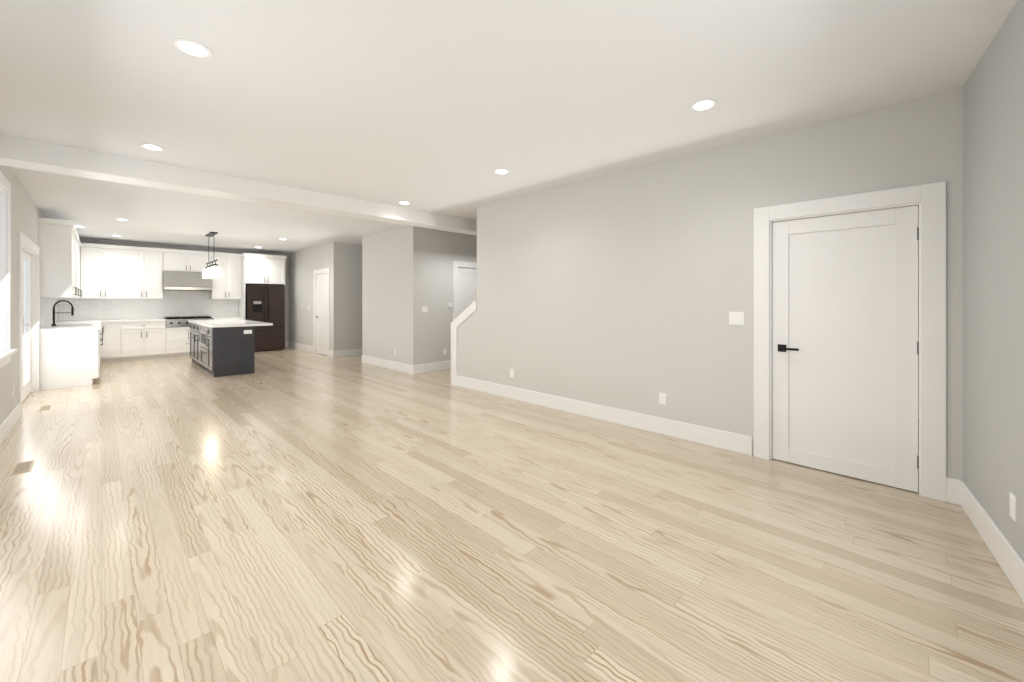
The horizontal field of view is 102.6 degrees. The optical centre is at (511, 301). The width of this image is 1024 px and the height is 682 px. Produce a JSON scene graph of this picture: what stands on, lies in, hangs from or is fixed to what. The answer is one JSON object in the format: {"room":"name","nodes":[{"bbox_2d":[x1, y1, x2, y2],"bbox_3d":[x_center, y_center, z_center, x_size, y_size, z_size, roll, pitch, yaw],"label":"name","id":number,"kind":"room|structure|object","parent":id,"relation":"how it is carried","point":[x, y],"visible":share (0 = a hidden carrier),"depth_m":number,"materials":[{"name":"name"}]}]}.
{"room":"empty living room","nodes":[
{"label":"empty living room","id":0,"kind":"room"},
{"bbox_2d":[0,165,55,424],"bbox_3d":[-4.830,-0.035,3.762,0.150,2.750,14.550,0,0,-45],"label":"wall","id":1,"kind":"structure","parent":0,"point":[26,213],"depth_m":4.53,"materials":[{"name":"grey paint"}]},
{"bbox_2d":[0,171,17,367],"bbox_3d":[-4.596,-0.292,3.571,0.210,1.825,1.800,0,0,-45],"label":"window","id":2,"kind":"structure","parent":1,"relation":"in","point":[6,351],"depth_m":4.13,"materials":[{"name":"white wood"}]},
{"bbox_2d":[0,404,19,444],"bbox_3d":[-2.791,1.258,1.839,0.018,0.165,8.142,0,0,-45],"label":"baseboard","id":3,"kind":"structure","parent":1,"relation":"attached to","point":[14,416],"depth_m":4.18,"materials":[{"name":"white wood"}]},
{"bbox_2d":[22,250,30,401],"bbox_3d":[-6.442,0.326,5.402,0.090,2.008,1.790,0,0,-45],"label":"patio door","id":4,"kind":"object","parent":1,"relation":"attached to","point":[26,383],"visible":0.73,"depth_m":5.93,"materials":[{"name":"white"}]},
{"bbox_2d":[18,231,39,417],"bbox_3d":[-6.449,0.265,5.395,0.170,2.150,2.050,0,0,-45],"label":"door frame","id":5,"kind":"structure","parent":1,"relation":"attached to","point":[26,244],"depth_m":6.04,"materials":[{"name":"white wood"}]},
{"bbox_2d":[40,298,59,327],"bbox_3d":[-8.476,0.180,7.526,0.012,0.475,3.766,0,0,-45],"label":"tile backsplash","id":6,"kind":"structure","parent":1,"relation":"attached to","point":[46,304],"depth_m":7.30,"materials":[{"name":"white tile"}]},
{"bbox_2d":[38,217,77,296],"bbox_3d":[-7.392,-0.662,6.679,0.348,1.205,1.040,0,0,-45],"label":"upper cabinet","id":7,"kind":"object","parent":1,"relation":"attached to","point":[72,266],"depth_m":6.33,"materials":[{"name":"white wood"}]},
{"bbox_2d":[50,241,81,298],"bbox_3d":[-8.755,-0.662,8.042,0.348,1.205,1.093,0,0,-45],"label":"upper cabinet","id":8,"kind":"object","parent":1,"relation":"attached to","point":[79,243],"depth_m":8.81,"materials":[{"name":"white wood"}]},
{"bbox_2d":[58,297,77,298],"bbox_3d":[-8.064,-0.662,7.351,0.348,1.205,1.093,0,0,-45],"label":"upper cabinet","id":9,"kind":"object","parent":1,"relation":"attached to","point":[58,297],"depth_m":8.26,"materials":[{"name":"white wood"}]},
{"bbox_2d":[82,243,85,298],"bbox_3d":[-9.234,-0.662,8.569,0.416,1.205,0.562,0,0,-45],"label":"upper cabinet","id":10,"kind":"object","parent":1,"relation":"attached to","point":[83,244],"depth_m":8.89,"materials":[{"name":"white wood"}]},
{"bbox_2d":[69,238,288,340],"bbox_3d":[-7.294,-0.035,11.480,7.580,2.750,0.150,0,0,-45],"label":"wall","id":11,"kind":"structure","parent":0,"point":[135,244],"depth_m":10.73,"materials":[{"name":"grey paint"}]},
{"bbox_2d":[86,243,105,298],"bbox_3d":[-9.287,-0.662,9.094,0.427,1.205,0.401,0,0,-45],"label":"upper cabinet","id":12,"kind":"object","parent":11,"relation":"attached to","point":[95,253],"depth_m":9.03,"materials":[{"name":"white wood"}]},
{"bbox_2d":[106,245,129,298],"bbox_3d":[-9.076,-0.662,9.343,0.455,1.205,0.348,0,0,-45],"label":"upper cabinet","id":13,"kind":"object","parent":11,"relation":"attached to","point":[117,256],"depth_m":9.27,"materials":[{"name":"white wood"}]},
{"bbox_2d":[130,246,161,298],"bbox_3d":[-8.736,-0.662,9.682,0.738,1.205,0.348,0,0,-45],"label":"upper cabinet","id":14,"kind":"object","parent":11,"relation":"attached to","point":[145,262],"depth_m":9.60,"materials":[{"name":"white wood"}]},
{"bbox_2d":[60,290,238,320],"bbox_3d":[-8.624,0.073,10.033,3.289,0.690,0.010,0,0,-45],"label":"tile backsplash","id":15,"kind":"structure","parent":11,"relation":"attached to","point":[183,303],"depth_m":9.97,"materials":[{"name":"white tile"}]},
{"bbox_2d":[163,271,212,290],"bbox_3d":[-8.067,-0.502,10.210,0.942,0.452,0.520,0,0,-45],"label":"steel range hood","id":16,"kind":"object","parent":11,"relation":"attached to","point":[179,280],"visible":0.85,"depth_m":10.03,"materials":[{"name":"silver metal"}]},
{"bbox_2d":[162,249,213,272],"bbox_3d":[-8.138,-0.999,10.281,0.946,0.532,0.348,0,0,-45],"label":"upper cabinet","id":17,"kind":"object","parent":11,"relation":"attached to","point":[172,259],"depth_m":10.12,"materials":[{"name":"white wood"}]},
{"bbox_2d":[210,253,241,300],"bbox_3d":[-7.571,-0.662,10.848,0.651,1.205,0.348,0,0,-45],"label":"upper cabinet","id":18,"kind":"object","parent":11,"relation":"attached to","point":[227,286],"depth_m":10.75,"materials":[{"name":"white wood"}]},
{"bbox_2d":[242,253,285,284],"bbox_3d":[-6.878,-0.868,11.308,0.935,0.794,0.678,0,0,-45],"label":"upper cabinet","id":19,"kind":"object","parent":11,"relation":"attached to","point":[257,269],"depth_m":11.03,"materials":[{"name":"white wood"}]},
{"bbox_2d":[212,317,243,319],"bbox_3d":[-7.466,0.439,10.737,0.658,0.040,0.654,0,0,-45],"label":"countertop","id":20,"kind":"structure","parent":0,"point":[214,318],"depth_m":10.69,"materials":[{"name":"white stone"}]},
{"bbox_2d":[289,242,338,350],"bbox_3d":[-5.420,-0.035,11.020,0.120,2.750,3.450,0,0,-45],"label":"wall","id":21,"kind":"structure","parent":0,"point":[304,264],"depth_m":10.94,"materials":[{"name":"grey paint"}]},
{"bbox_2d":[288,341,312,352],"bbox_3d":[-5.864,1.258,11.365,0.020,0.165,2.035,0,0,-45],"label":"baseboard","id":22,"kind":"structure","parent":21,"relation":"attached to","point":[307,348],"depth_m":11.31,"materials":[{"name":"white wood"}]},
{"bbox_2d":[316,274,326,354],"bbox_3d":[-4.753,0.324,10.299,0.074,2.016,0.791,0,0,-45],"label":"pantry door","id":23,"kind":"structure","parent":21,"relation":"in","point":[321,316],"depth_m":10.32,"materials":[{"name":"white wood"}]},
{"bbox_2d":[313,268,329,356],"bbox_3d":[-4.736,0.265,10.322,0.140,2.150,1.035,0,0,-45],"label":"door frame","id":24,"kind":"structure","parent":21,"relation":"attached to","point":[321,271],"depth_m":10.53,"materials":[{"name":"white wood"}]},
{"bbox_2d":[339,243,361,349],"bbox_3d":[-3.288,-0.035,10.797,2.580,2.750,0.120,0,0,-45],"label":"wall","id":25,"kind":"structure","parent":0,"point":[350,296],"depth_m":10.05,"materials":[{"name":"grey paint"}]},
{"bbox_2d":[332,349,361,356],"bbox_3d":[-3.288,1.258,10.701,2.716,0.165,0.016,0,0,-45],"label":"baseboard","id":26,"kind":"structure","parent":25,"relation":"attached to","point":[351,352],"depth_m":9.96,"materials":[{"name":"white wood"}]},
{"bbox_2d":[362,226,418,364],"bbox_3d":[-2.510,-0.035,8.323,0.120,2.750,2.080,0,0,-45],"label":"wall","id":27,"kind":"structure","parent":0,"point":[390,291],"depth_m":8.11,"materials":[{"name":"grey paint"}]},
{"bbox_2d":[360,353,415,373],"bbox_3d":[-2.545,1.258,8.264,0.020,0.165,2.079,0,0,-45],"label":"baseboard","id":28,"kind":"structure","parent":27,"relation":"attached to","point":[411,369],"depth_m":8.10,"materials":[{"name":"white wood"}]},
{"bbox_2d":[419,227,476,364],"bbox_3d":[-0.916,-0.035,8.531,2.430,2.750,0.120,0,0,-45],"label":"wall","id":29,"kind":"structure","parent":0,"point":[440,251],"depth_m":7.92,"materials":[{"name":"grey paint"}]},
{"bbox_2d":[422,306,427,311],"bbox_3d":[-1.637,0.150,7.719,0.124,0.115,0.009,0,0,-45],"label":"light switch","id":30,"kind":"object","parent":29,"relation":"attached to","point":[424,308],"depth_m":7.72,"materials":[{"name":"white plastic"}]},
{"bbox_2d":[416,361,450,373],"bbox_3d":[-1.489,1.258,7.862,0.897,0.165,0.016,0,0,-45],"label":"baseboard","id":31,"kind":"structure","parent":29,"relation":"attached to","point":[430,367],"depth_m":7.82,"materials":[{"name":"white wood"}]},
{"bbox_2d":[453,261,476,319],"bbox_3d":[-0.842,0.265,8.591,1.050,2.150,0.140,0,0,-45],"label":"door frame","id":32,"kind":"structure","parent":29,"relation":"attached to","point":[461,264],"depth_m":8.22,"materials":[{"name":"white wood"}]},
{"bbox_2d":[458,268,476,315],"bbox_3d":[-0.834,0.324,8.584,0.798,2.016,0.038,0,0,-45],"label":"hall door","id":33,"kind":"structure","parent":29,"relation":"in","point":[467,287],"depth_m":8.47,"materials":[{"name":"white wood"}]},
{"bbox_2d":[0,0,1017,252],"bbox_3d":[-2.263,-1.485,6.223,8.200,0.150,15.200,0,0,-45],"label":"ceiling","id":34,"kind":"structure","parent":0,"point":[442,106],"depth_m":2.72,"materials":[{"name":"white paint"}]},
{"bbox_2d":[140,143,164,150],"bbox_3d":[-3.281,-1.405,3.748,0.169,0.008,0.169,0,0,36],"label":"recessed light","id":35,"kind":"object","parent":34,"relation":"in","point":[148,146],"depth_m":3.74,"materials":[{"name":"white plastic"}]},
{"bbox_2d":[173,38,211,57],"bbox_3d":[-1.775,-1.405,2.284,0.169,0.008,0.169,0,0,24],"label":"recessed light","id":36,"kind":"object","parent":34,"relation":"in","point":[193,48],"depth_m":2.27,"materials":[{"name":"white plastic"}]},
{"bbox_2d":[202,260,220,278],"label":"pendant light","id":37,"kind":"object","parent":34,"relation":"hanging from","point":[212,271],"depth_m":8.28,"materials":[{"name":"white glass"}]},
{"bbox_2d":[205,232,217,236],"label":"ceiling canopy","id":38,"kind":"object","parent":34,"relation":"hanging from","point":[210,234],"depth_m":8.50,"materials":[{"name":"black metal"}]},
{"bbox_2d":[0,134,476,235],"bbox_3d":[-1.909,-1.312,6.095,7.280,0.195,0.320,0,0,-45],"label":"beam","id":39,"kind":"structure","parent":34,"relation":"attached to","point":[17,152],"depth_m":4.44,"materials":[{"name":"white paint"}]},
{"bbox_2d":[398,201,409,203],"bbox_3d":[-1.534,-1.405,5.848,0.169,0.008,0.169,0,0,6],"label":"recessed light","id":40,"kind":"object","parent":34,"relation":"in","point":[401,202],"depth_m":5.82,"materials":[{"name":"white plastic"}]},
{"bbox_2d":[494,169,508,173],"bbox_3d":[-0.113,-1.405,4.441,0.169,0.008,0.169,0,0,39],"label":"recessed light","id":41,"kind":"object","parent":34,"relation":"in","point":[499,171],"depth_m":4.43,"materials":[{"name":"white plastic"}]},
{"bbox_2d":[691,99,716,110],"bbox_3d":[1.372,-1.405,2.942,0.169,0.008,0.169,0,0,39],"label":"recessed light","id":42,"kind":"object","parent":34,"relation":"in","point":[704,104],"depth_m":2.93,"materials":[{"name":"white plastic"}]},
{"bbox_2d":[0,347,1023,681],"bbox_3d":[-2.263,1.400,6.223,8.200,0.120,15.200,0,0,-45],"label":"floor","id":43,"kind":"structure","parent":0,"point":[290,515],"depth_m":2.22,"materials":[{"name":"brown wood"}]},
{"bbox_2d":[9,460,34,474],"bbox_3d":[-3.946,1.338,3.309,0.110,0.004,0.320,0,0,-45],"label":"floor vent","id":44,"kind":"object","parent":43,"relation":"in","point":[22,467],"depth_m":3.30,"materials":[{"name":"beige wood"}]},
{"bbox_2d":[37,405,52,410],"bbox_3d":[-5.869,1.338,5.162,0.110,0.004,0.320,0,0,-45],"label":"floor vent","id":45,"kind":"object","parent":43,"relation":"in","point":[47,407],"depth_m":5.16,"materials":[{"name":"beige wood"}]},
{"bbox_2d":[40,329,99,389],"bbox_3d":[-7.250,0.899,6.757,0.658,0.880,0.987,0,0,-45],"label":"base cabinet","id":46,"kind":"object","parent":43,"relation":"on","point":[74,353],"depth_m":6.40,"materials":[{"name":"white wood"}]},
{"bbox_2d":[40,321,99,332],"bbox_3d":[-8.229,0.439,7.747,0.673,0.040,3.804,0,0,-45],"label":"countertop","id":47,"kind":"structure","parent":46,"relation":"on","point":[61,326],"depth_m":6.86,"materials":[{"name":"white stone"}]},
{"bbox_2d":[51,300,73,325],"bbox_3d":[-7.820,0.198,7.146,0.262,0.441,0.121,0,0,-45],"label":"faucet","id":48,"kind":"object","parent":47,"relation":"on","point":[71,312],"visible":1,"depth_m":7.09,"materials":[{"name":"black metal"}]},
{"bbox_2d":[104,321,123,362],"bbox_3d":[-8.994,0.899,9.221,0.396,0.880,0.638,0,0,-45],"label":"base cabinet","id":49,"kind":"object","parent":43,"relation":"on","point":[113,330],"depth_m":9.03,"materials":[{"name":"white wood"}]},
{"bbox_2d":[124,321,167,360],"bbox_3d":[-8.643,0.899,9.572,0.819,0.880,0.638,0,0,-45],"label":"base cabinet","id":50,"kind":"object","parent":43,"relation":"on","point":[143,340],"depth_m":9.38,"materials":[{"name":"white wood"}]},
{"bbox_2d":[132,318,163,320],"bbox_3d":[-8.726,0.439,9.477,1.071,0.040,0.654,0,0,-45],"label":"countertop","id":51,"kind":"structure","parent":50,"relation":"on","point":[161,319],"depth_m":9.51,"materials":[{"name":"white stone"}]},
{"bbox_2d":[168,326,189,356],"bbox_3d":[-8.029,0.974,10.186,1.037,0.730,0.638,0,0,-45],"label":"base cabinet","id":52,"kind":"object","parent":43,"relation":"on","point":[178,341],"depth_m":9.82,"materials":[{"name":"white wood"}]},
{"bbox_2d":[163,316,212,326],"bbox_3d":[-8.003,0.490,10.159,0.906,0.230,0.675,0,0,-45],"label":"gas cooktop","id":53,"kind":"object","parent":52,"relation":"in","point":[176,321],"visible":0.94,"depth_m":9.86,"materials":[{"name":"silver metal"}]},
{"bbox_2d":[188,323,253,376],"bbox_3d":[-5.998,0.900,8.377,0.674,0.880,2.671,0,0,-45],"label":"kitchen island","id":54,"kind":"object","parent":43,"relation":"on","point":[221,347],"depth_m":7.50,"materials":[{"name":"black wood"}]},
{"bbox_2d":[188,319,271,326],"bbox_3d":[-5.891,0.440,8.492,0.960,0.040,2.740,0,0,-45],"label":"island countertop","id":55,"kind":"structure","parent":54,"relation":"on","point":[220,322],"depth_m":7.79,"materials":[{"name":"white stone"}]},
{"bbox_2d":[245,285,284,351],"bbox_3d":[-6.811,0.453,11.244,0.890,1.775,0.807,0,0,-45],"label":"refrigerator","id":56,"kind":"object","parent":43,"relation":"on","point":[264,303],"visible":0.79,"depth_m":10.99,"materials":[{"name":"black metal"}]},
{"bbox_2d":[457,87,962,479],"bbox_3d":[1.192,-0.035,4.550,0.120,2.750,5.950,0,0,-45],"label":"wall","id":57,"kind":"structure","parent":0,"point":[629,290],"depth_m":4.05,"materials":[{"name":"grey paint"}]},
{"bbox_2d":[451,300,476,385],"bbox_3d":[-0.711,0.657,6.448,0.157,1.365,0.624,0,0,-45],"label":"trim","id":58,"kind":"structure","parent":57,"relation":"attached to","point":[466,313],"depth_m":6.53,"materials":[{"name":"white wood"}]},
{"bbox_2d":[510,369,513,377],"bbox_3d":[-0.003,0.990,5.653,0.008,0.115,0.075,0,0,-45],"label":"outlet","id":59,"kind":"object","parent":57,"relation":"attached to","point":[511,370],"depth_m":5.64,"materials":[{"name":"white plastic"}]},
{"bbox_2d":[456,375,751,455],"bbox_3d":[0.601,1.258,5.045,0.016,0.165,4.195,0,0,-45],"label":"baseboard","id":60,"kind":"structure","parent":57,"relation":"attached to","point":[730,441],"depth_m":4.41,"materials":[{"name":"white wood"}]},
{"bbox_2d":[659,392,665,404],"bbox_3d":[1.517,0.980,4.133,0.008,0.115,0.075,0,0,-45],"label":"outlet","id":61,"kind":"object","parent":57,"relation":"attached to","point":[662,396],"depth_m":4.13,"materials":[{"name":"white plastic"}]},
{"bbox_2d":[729,312,743,324],"bbox_3d":[1.998,0.150,3.652,0.008,0.115,0.124,0,0,-45],"label":"light switch","id":62,"kind":"object","parent":57,"relation":"attached to","point":[736,318],"depth_m":3.65,"materials":[{"name":"white plastic"}]},
{"bbox_2d":[772,205,918,491],"bbox_3d":[2.514,0.332,3.159,0.094,2.001,0.886,0,0,-45],"label":"closet door","id":63,"kind":"structure","parent":57,"relation":"in","point":[845,348],"depth_m":3.13,"materials":[{"name":"white wood"}]},
{"bbox_2d":[753,181,945,501],"bbox_3d":[2.538,0.269,3.189,0.140,2.142,1.144,0,0,-45],"label":"door frame","id":64,"kind":"structure","parent":57,"relation":"attached to","point":[929,199],"depth_m":2.83,"materials":[{"name":"white wood"}]},
{"bbox_2d":[963,0,1023,560],"bbox_3d":[1.558,-0.035,0.747,0.150,2.750,5.600,0,0,38],"label":"wall","id":65,"kind":"structure","parent":0,"point":[993,282],"depth_m":2.16,"materials":[{"name":"grey paint"}]},
{"bbox_2d":[952,478,1023,601],"bbox_3d":[1.525,1.258,0.842,4.652,0.165,0.630,0,0,-45],"label":"baseboard","id":66,"kind":"structure","parent":65,"relation":"attached to","point":[1004,553],"depth_m":2.17,"materials":[{"name":"white"}]},
{"bbox_2d":[1010,492,1016,521],"bbox_3d":[2.392,0.980,1.960,0.009,0.115,0.075,0,0,39],"label":"outlet","id":67,"kind":"object","parent":65,"relation":"attached to","point":[1013,499],"depth_m":1.95,"materials":[{"name":"white plastic"}]}
]}

